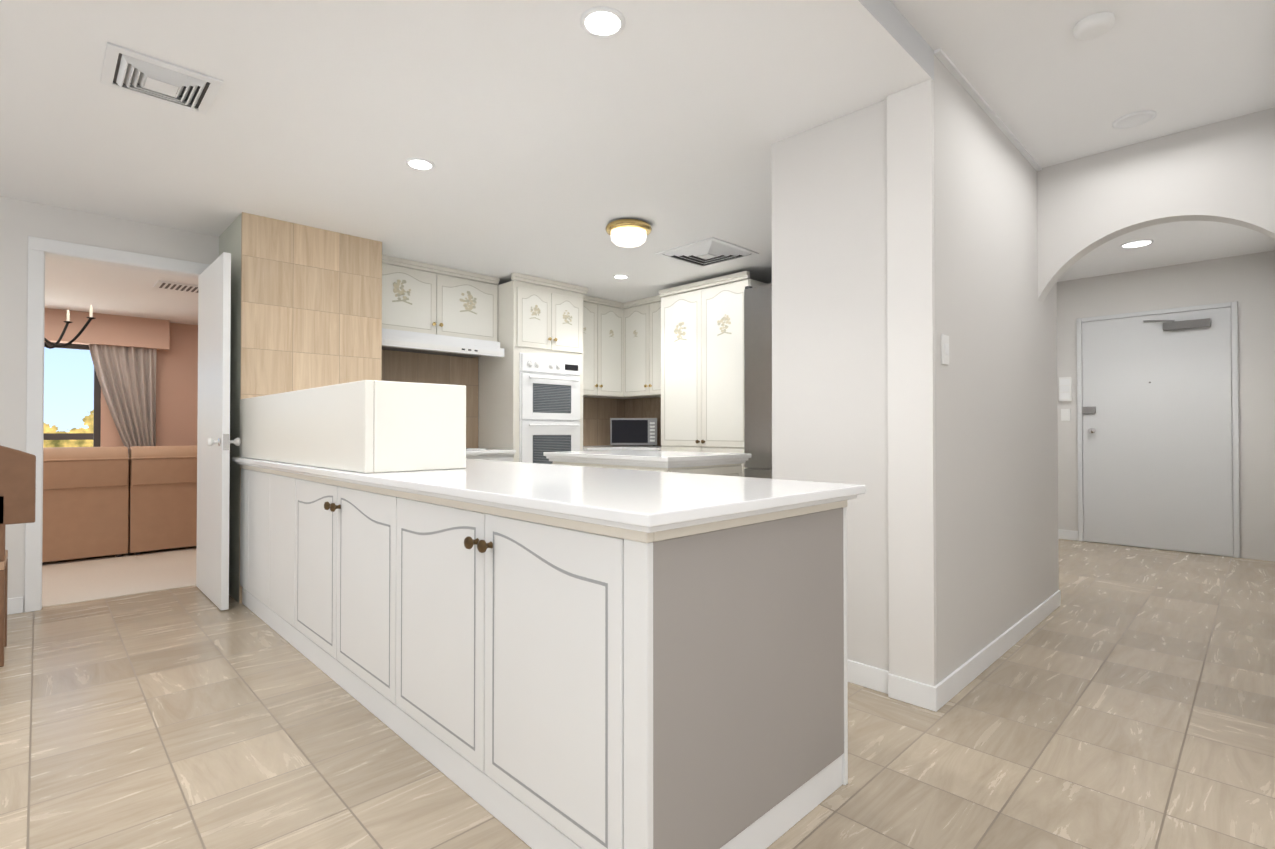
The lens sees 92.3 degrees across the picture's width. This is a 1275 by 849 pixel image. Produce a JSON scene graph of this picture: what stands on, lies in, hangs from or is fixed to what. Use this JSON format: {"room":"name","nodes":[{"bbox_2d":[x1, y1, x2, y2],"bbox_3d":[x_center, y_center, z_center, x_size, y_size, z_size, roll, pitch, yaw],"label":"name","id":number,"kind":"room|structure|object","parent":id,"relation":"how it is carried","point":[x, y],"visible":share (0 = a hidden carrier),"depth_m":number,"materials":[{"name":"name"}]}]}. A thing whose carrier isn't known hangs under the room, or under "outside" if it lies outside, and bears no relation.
{"room":"kitchen","nodes":[
{"label":"kitchen","id":0,"kind":"room"},
{"bbox_2d":[42,546,196,606],"bbox_3d":[-5.059,1.193,4.508,5.600,0.104,2.890,1,-1,-44],"label":"floor carpet","id":1,"kind":"object","parent":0,"point":[83,579],"depth_m":4.63,"materials":[{"name":"beige carpet"}]},
{"bbox_2d":[42,446,129,562],"bbox_3d":[-5.015,0.673,5.330,0.851,0.960,0.844,1,-1,-44],"label":"recliner sofa","id":2,"kind":"object","parent":1,"relation":"on","point":[85,502],"visible":0.69,"depth_m":5.14,"materials":[{"name":"beige leather"}]},
{"bbox_2d":[128,445,196,554],"bbox_3d":[-4.404,0.679,5.928,0.851,0.960,0.844,1,-1,-44],"label":"recliner sofa","id":3,"kind":"object","parent":1,"relation":"on","point":[162,497],"visible":0.5,"depth_m":5.50,"materials":[{"name":"beige leather"}]},
{"bbox_2d":[44,308,197,456],"bbox_3d":[-5.961,0.034,5.442,5.600,2.240,0.310,1,-1,-44],"label":"wall","id":4,"kind":"structure","parent":0,"point":[175,345],"depth_m":6.25,"materials":[{"name":"paint"}]},
{"bbox_2d":[43,433,92,439],"bbox_3d":[-6.365,0.674,5.992,5.800,1.170,1.050,1,-1,-44],"label":"rail","id":5,"kind":"object","parent":4,"relation":"attached to","point":[67,436],"depth_m":6.64,"materials":[{"name":"black metal"}]},
{"bbox_2d":[44,342,100,446],"bbox_3d":[-6.121,0.179,5.390,2.100,1.950,0.060,1,-1,-44],"label":"window","id":6,"kind":"structure","parent":4,"relation":"in","point":[97,416],"depth_m":6.08,"materials":[{"name":"black metal"}]},
{"bbox_2d":[89,344,155,455],"bbox_3d":[-5.139,0.166,6.113,0.525,1.950,0.089,1,-1,-44],"label":"curtain","id":7,"kind":"object","parent":4,"relation":"hanging from","point":[126,376],"visible":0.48,"depth_m":6.16,"materials":[{"name":"fabric"}]},
{"bbox_2d":[45,257,197,324],"bbox_3d":[-5.083,-1.425,4.559,5.600,0.660,2.822,1,-1,-44],"label":"ceiling","id":8,"kind":"structure","parent":0,"point":[81,286],"depth_m":5.06,"materials":[{"name":"paint"}]},
{"bbox_2d":[44,305,95,348],"bbox_3d":[-4.969,-0.864,5.053,0.745,0.449,0.713,1,-1,-44],"label":"chandelier","id":9,"kind":"object","parent":8,"relation":"hanging from","point":[90,318],"visible":0.23,"depth_m":5.23,"materials":[{"name":"black metal"}]},
{"bbox_2d":[154,280,197,292],"bbox_3d":[-3.485,-1.083,4.959,0.650,0.013,0.260,1,-1,-44],"label":"ceiling vent","id":10,"kind":"object","parent":8,"relation":"in","point":[176,286],"visible":0.42,"depth_m":4.80,"materials":[{"name":"metal"}]},
{"bbox_2d":[219,212,381,603],"bbox_3d":[-2.457,-0.105,4.470,0.892,2.499,0.699,1,-1,-44],"label":"tiled column","id":11,"kind":"structure","parent":0,"point":[306,307],"depth_m":4.13,"materials":[{"name":"sage paint"},{"name":"light wood"}]},
{"bbox_2d":[0,196,611,611],"bbox_3d":[-3.066,-0.106,4.449,8.350,2.500,0.120,1,-1,-44],"label":"wall","id":12,"kind":"structure","parent":0,"point":[20,220],"depth_m":3.72,"materials":[{"name":"paint"}]},
{"bbox_2d":[24,236,209,611],"bbox_3d":[-3.410,-0.002,4.106,0.970,2.285,0.148,1,-1,-44],"label":"door frame","id":13,"kind":"structure","parent":12,"relation":"attached to","point":[40,250],"depth_m":3.75,"materials":[{"name":"paint"}]},
{"bbox_2d":[196,252,240,609],"bbox_3d":[-2.799,0.041,4.036,0.175,2.182,0.818,1,-1,-44],"label":"door leaf","id":14,"kind":"structure","parent":12,"relation":"in","point":[214,441],"depth_m":3.90,"materials":[{"name":"white paint"}]},
{"bbox_2d":[382,350,385,380],"bbox_3d":[-2.135,-0.268,4.781,0.002,0.970,0.670,1,-1,-44],"label":"tile","id":15,"kind":"structure","parent":12,"relation":"attached to","point":[383,351],"depth_m":5.24,"materials":[{"name":"tile"}]},
{"bbox_2d":[386,350,478,447],"bbox_3d":[-1.952,-0.261,5.454,1.202,0.970,0.002,1,-1,-44],"label":"tile","id":16,"kind":"structure","parent":12,"relation":"attached to","point":[401,366],"depth_m":5.64,"materials":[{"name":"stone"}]},
{"bbox_2d":[382,259,497,341],"bbox_3d":[-1.830,-1.029,5.336,1.195,0.563,0.347,1,-1,-44],"label":"upper cabinet","id":17,"kind":"object","parent":12,"relation":"attached to","point":[414,299],"depth_m":5.22,"materials":[{"name":"paint"}]},
{"bbox_2d":[382,328,503,357],"bbox_3d":[-1.759,-0.674,5.264,1.090,0.142,0.545,1,-1,-44],"label":"range hood","id":18,"kind":"object","parent":17,"relation":"attached to","point":[408,341],"visible":0.79,"depth_m":5.11,"materials":[{"name":"metal"}]},
{"bbox_2d":[586,299,621,398],"bbox_3d":[-0.543,-0.801,6.591,0.783,0.993,0.347,1,-1,-44],"label":"upper cabinet","id":19,"kind":"object","parent":12,"relation":"attached to","point":[603,323],"depth_m":6.53,"materials":[{"name":"paint"}]},
{"bbox_2d":[583,397,625,445],"bbox_3d":[-0.547,-0.032,6.826,1.123,0.540,0.002,1,-1,-44],"label":"tile","id":20,"kind":"structure","parent":12,"relation":"attached to","point":[597,412],"depth_m":6.94,"materials":[{"name":"stone"}]},
{"bbox_2d":[626,397,660,445],"bbox_3d":[0.266,-0.033,6.797,0.002,0.540,1.140,1,-1,-44],"label":"tile","id":21,"kind":"structure","parent":12,"relation":"attached to","point":[640,407],"depth_m":6.96,"materials":[{"name":"stone"}]},
{"bbox_2d":[0,0,933,305],"bbox_3d":[-1.545,-1.571,2.908,8.350,0.400,4.471,1,-1,-44],"label":"ceiling","id":22,"kind":"structure","parent":0,"point":[550,138],"depth_m":2.74,"materials":[{"name":"paint"}]},
{"bbox_2d":[100,42,222,114],"bbox_3d":[-1.904,-1.362,2.451,0.350,0.026,0.350,1,-1,-44],"label":"ceiling vent","id":23,"kind":"object","parent":22,"relation":"in","point":[135,72],"visible":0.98,"depth_m":2.42,"materials":[{"name":"metal"}]},
{"bbox_2d":[406,158,434,169],"bbox_3d":[-1.139,-1.363,3.213,0.146,0.008,0.146,1,-1,-44],"label":"recessed light","id":24,"kind":"object","parent":22,"relation":"in","point":[420,163],"visible":1,"depth_m":3.21,"materials":[{"name":"paint"}]},
{"bbox_2d":[580,6,625,37],"bbox_3d":[-0.119,-1.375,2.099,0.156,0.008,0.156,1,-1,-44],"label":"recessed light","id":25,"kind":"object","parent":22,"relation":"in","point":[602,22],"visible":1,"depth_m":2.09,"materials":[{"name":"paint"}]},
{"bbox_2d":[613,274,628,278],"bbox_3d":[-0.151,-1.340,5.564,0.146,0.008,0.146,1,-1,-44],"label":"recessed light","id":26,"kind":"object","parent":22,"relation":"in","point":[620,276],"visible":1,"depth_m":5.54,"materials":[{"name":"paint"}]},
{"bbox_2d":[605,219,651,246],"bbox_3d":[-0.060,-1.289,4.169,0.316,0.138,0.316,1,-1,-44],"label":"ceiling light","id":27,"kind":"object","parent":22,"relation":"attached to","point":[628,232],"visible":1,"depth_m":4.07,"materials":[{"name":"white glass"}]},
{"bbox_2d":[655,237,758,267],"bbox_3d":[0.548,-1.338,4.835,0.580,0.026,0.580,1,-1,-44],"label":"ceiling vent","id":28,"kind":"object","parent":22,"relation":"in","point":[711,251],"visible":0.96,"depth_m":4.77,"materials":[{"name":"metal"}]},
{"bbox_2d":[0,539,1274,848],"bbox_3d":[0.908,1.172,2.196,10.900,0.100,8.760,1,-1,-44],"label":"floor","id":29,"kind":"structure","parent":0,"point":[1122,697],"depth_m":2.17,"materials":[{"name":"tile"}]},
{"bbox_2d":[7,597,22,614],"bbox_3d":[-4.861,1.078,2.590,3.200,0.095,0.012,1,-1,-44],"label":"trim board","id":30,"kind":"object","parent":29,"relation":"on","point":[14,605],"depth_m":3.68,"materials":[{"name":"paint"}]},
{"bbox_2d":[0,445,35,666],"bbox_3d":[-3.186,0.604,2.913,0.460,1.050,0.400,1,-1,-44],"label":"dining chair","id":31,"kind":"object","parent":29,"relation":"on","point":[17,486],"visible":1,"depth_m":2.88,"materials":[{"name":"brown wood"}]},
{"bbox_2d":[240,465,243,603],"bbox_3d":[-2.143,0.699,4.127,0.871,0.885,0.217,1,-1,-44],"label":"base cabinet","id":32,"kind":"object","parent":29,"relation":"on","point":[241,466],"depth_m":3.87,"materials":[{"name":"paint"}]},
{"bbox_2d":[244,465,267,620],"bbox_3d":[-1.900,0.696,3.879,0.871,0.885,0.476,1,-1,-44],"label":"base cabinet","id":33,"kind":"object","parent":29,"relation":"on","point":[253,478],"depth_m":3.65,"materials":[{"name":"paint"}]},
{"bbox_2d":[264,469,291,644],"bbox_3d":[-1.569,0.693,3.540,0.871,0.885,0.472,1,-1,-44],"label":"base cabinet","id":34,"kind":"object","parent":29,"relation":"on","point":[277,486],"depth_m":3.28,"materials":[{"name":"paint"}]},
{"bbox_2d":[292,473,331,678],"bbox_3d":[-1.194,0.689,3.157,0.871,0.885,0.600,1,-1,-44],"label":"base cabinet","id":35,"kind":"object","parent":29,"relation":"on","point":[311,497],"depth_m":2.87,"materials":[{"name":"paint"}]},
{"bbox_2d":[332,481,391,725],"bbox_3d":[-0.771,0.685,2.724,0.871,0.885,0.610,1,-1,-44],"label":"base cabinet","id":36,"kind":"object","parent":29,"relation":"on","point":[360,514],"depth_m":2.44,"materials":[{"name":"paint"}]},
{"bbox_2d":[388,493,475,800],"bbox_3d":[-0.345,0.680,2.288,0.871,0.885,0.610,1,-1,-44],"label":"base cabinet","id":37,"kind":"object","parent":29,"relation":"on","point":[432,543],"depth_m":1.99,"materials":[{"name":"paint"}]},
{"bbox_2d":[466,455,517,461],"bbox_3d":[-1.521,0.709,5.431,0.597,0.889,0.617,1,-1,-44],"label":"base cabinet","id":38,"kind":"object","parent":29,"relation":"on","point":[511,458],"depth_m":5.31,"materials":[{"name":"paint"}]},
{"bbox_2d":[479,275,585,461],"bbox_3d":[-1.018,-0.073,5.931,0.800,2.463,0.617,1,-1,-44],"label":"tall cabinet","id":39,"kind":"object","parent":29,"relation":"on","point":[533,319],"depth_m":5.64,"materials":[{"name":"paint"}]},
{"bbox_2d":[466,447,517,454],"bbox_3d":[-1.723,0.241,5.214,1.195,0.043,0.652,1,-1,-44],"label":"countertop","id":40,"kind":"structure","parent":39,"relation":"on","point":[489,450],"depth_m":5.28,"materials":[{"name":"white stone"}]},
{"bbox_2d":[466,448,485,449],"bbox_3d":[-1.752,0.213,5.241,0.780,0.012,0.420,1,-1,-44],"label":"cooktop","id":41,"kind":"object","parent":40,"relation":"in","point":[475,449],"visible":0.06,"depth_m":5.34,"materials":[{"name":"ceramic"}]},
{"bbox_2d":[519,352,579,463],"bbox_3d":[-0.788,-0.023,5.695,0.680,1.240,0.079,1,-1,-44],"label":"double oven","id":42,"kind":"object","parent":39,"relation":"in","point":[549,402],"visible":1,"depth_m":5.66,"materials":[{"name":"metal"}]},
{"bbox_2d":[586,445,641,450],"bbox_3d":[-0.317,0.255,6.589,1.117,0.043,0.652,1,-1,-44],"label":"countertop","id":43,"kind":"structure","parent":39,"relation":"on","point":[608,447],"depth_m":6.21,"materials":[{"name":"white stone"}]},
{"bbox_2d":[610,418,656,445],"bbox_3d":[-0.039,0.083,6.676,0.500,0.300,0.308,0,-1,1],"label":"microwave","id":44,"kind":"object","parent":43,"relation":"on","point":[633,431],"visible":1,"depth_m":6.53,"materials":[{"name":"metal"}]},
{"bbox_2d":[547,458,745,476],"bbox_3d":[0.049,0.713,4.541,0.796,0.865,1.232,1,-1,-44],"label":"kitchen island","id":45,"kind":"object","parent":29,"relation":"on","point":[717,463],"depth_m":4.17,"materials":[{"name":"paint"}]},
{"bbox_2d":[547,454,747,465],"bbox_3d":[0.047,0.260,4.559,0.850,0.041,1.280,1,-1,-44],"label":"island countertop","id":46,"kind":"structure","parent":45,"relation":"on","point":[639,459],"depth_m":4.06,"materials":[{"name":"white stone"}]},
{"bbox_2d":[476,501,847,848],"bbox_3d":[0.107,0.676,1.840,0.891,0.885,0.663,1,-1,-44],"label":"base cabinet","id":47,"kind":"object","parent":29,"relation":"on","point":[541,656],"depth_m":1.52,"materials":[{"name":"paint"}]},
{"bbox_2d":[232,457,864,536],"bbox_3d":[-0.927,0.232,2.886,0.956,0.070,3.698,1,-1,-44],"label":"countertop","id":48,"kind":"structure","parent":47,"relation":"on","point":[633,501],"depth_m":1.76,"materials":[{"name":"white stone"}]},
{"bbox_2d":[240,380,465,472],"bbox_3d":[-1.643,0.016,3.302,0.438,0.366,2.092,1,-1,-44],"label":"partition","id":49,"kind":"object","parent":48,"relation":"on","point":[368,426],"visible":0.96,"depth_m":2.62,"materials":[{"name":"white paint"}]},
{"bbox_2d":[658,275,768,476],"bbox_3d":[0.806,-0.054,5.799,0.618,2.424,1.038,1,-1,-44],"label":"tall cabinet","id":50,"kind":"object","parent":29,"relation":"on","point":[681,355],"depth_m":5.57,"materials":[{"name":"paint"}]},
{"bbox_2d":[622,447,657,450],"bbox_3d":[0.247,0.252,6.344,0.652,0.043,0.519,1,-1,-44],"label":"countertop","id":51,"kind":"structure","parent":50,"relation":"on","point":[623,448],"depth_m":6.10,"materials":[{"name":"white stone"}]},
{"bbox_2d":[744,284,771,478],"bbox_3d":[1.444,-0.007,5.051,0.752,2.315,0.916,1,-1,-44],"label":"panel","id":52,"kind":"object","parent":29,"relation":"on","point":[758,375],"visible":0.12,"depth_m":5.05,"materials":[{"name":"white wood"}]},
{"bbox_2d":[771,54,1058,685],"bbox_3d":[2.664,-0.305,4.516,5.065,2.900,0.900,1,-1,-44],"label":"wall block","id":53,"kind":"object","parent":29,"relation":"on","point":[904,229],"visible":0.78,"depth_m":2.70,"materials":[{"name":"paint"}]},
{"bbox_2d":[941,334,948,364],"bbox_3d":[1.259,-0.305,2.503,0.070,0.120,0.011,1,-1,-44],"label":"light switch","id":54,"kind":"object","parent":53,"relation":"attached to","point":[944,349],"visible":1,"depth_m":2.49,"materials":[{"name":"white plastic"}]},
{"bbox_2d":[847,529,1083,711],"bbox_3d":[2.659,1.096,4.391,4.927,0.095,0.771,1,-1,-44],"label":"trim board","id":55,"kind":"object","parent":29,"relation":"on","point":[939,695],"depth_m":2.63,"materials":[{"name":"paint"}]},
{"bbox_2d":[622,299,657,398],"bbox_3d":[0.249,-0.801,6.570,0.348,0.993,0.825,1,-1,-44],"label":"upper cabinet","id":56,"kind":"object","parent":0,"relation":"attached to","point":[639,320],"depth_m":6.55,"materials":[{"name":"paint"}]},
{"bbox_2d":[890,0,1274,281],"bbox_3d":[2.117,-1.644,0.952,10.850,0.292,5.250,1,-1,-44],"label":"ceiling","id":57,"kind":"structure","parent":0,"point":[1043,87],"depth_m":2.62,"materials":[{"name":"paint"}]},
{"bbox_2d":[1073,12,1114,40],"bbox_3d":[1.700,-1.477,2.284,0.128,0.040,0.128,1,-1,-44],"label":"smoke detector","id":58,"kind":"object","parent":57,"relation":"attached to","point":[1094,26],"visible":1,"depth_m":2.26,"materials":[{"name":"white plastic"}]},
{"bbox_2d":[1112,110,1156,128],"bbox_3d":[2.423,-1.485,2.990,0.170,0.010,0.170,1,-1,-44],"label":"ceiling speaker","id":59,"kind":"object","parent":57,"relation":"attached to","point":[1135,119],"visible":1,"depth_m":2.98,"materials":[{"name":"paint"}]},
{"bbox_2d":[1120,240,1153,247],"bbox_3d":[4.057,-1.466,4.980,0.216,0.008,0.216,1,-1,-44],"label":"recessed light","id":60,"kind":"object","parent":57,"relation":"in","point":[1136,243],"visible":1,"depth_m":4.96,"materials":[{"name":"paint"}]},
{"bbox_2d":[1037,107,1274,301],"bbox_3d":[2.714,-1.107,3.247,0.120,0.760,0.994,1,-1,-44],"label":"wall","id":61,"kind":"structure","parent":0,"point":[1223,171],"depth_m":3.18,"materials":[{"name":"paint"}]},
{"bbox_2d":[1057,250,1274,560],"bbox_3d":[4.822,-0.292,5.824,0.150,2.900,1.745,1,-1,-44],"label":"wall","id":62,"kind":"structure","parent":0,"point":[1246,282],"depth_m":5.34,"materials":[{"name":"paint"}]},
{"bbox_2d":[1059,377,1071,420],"bbox_3d":[4.327,-0.259,6.197,0.033,0.440,0.100,1,-1,-44],"label":"intercom","id":63,"kind":"object","parent":62,"relation":"attached to","point":[1065,388],"visible":0.98,"depth_m":6.19,"materials":[{"name":"white plastic"}]},
{"bbox_2d":[1082,307,1232,556],"bbox_3d":[4.779,0.065,5.691,0.068,2.171,1.064,1,-1,-44],"label":"front door","id":64,"kind":"structure","parent":62,"relation":"in","point":[1157,433],"depth_m":5.67,"materials":[{"name":"wood"}]},
{"bbox_2d":[1077,301,1239,557],"bbox_3d":[4.801,0.047,5.713,0.030,2.220,1.150,1,-1,-44],"label":"door frame","id":65,"kind":"structure","parent":62,"relation":"attached to","point":[1235,429],"depth_m":5.41,"materials":[{"name":"white wood"}]},
{"label":"outside","id":66,"kind":"structure","parent":0,"visible":0},
{"bbox_2d":[43,347,93,447],"bbox_3d":[-11.777,-2.795,10.560,26.000,20.000,0.001,1,-1,-44],"label":"sky","id":67,"kind":"structure","parent":66,"point":[68,390],"depth_m":11.56,"materials":[{"name":"blue"}]}
]}

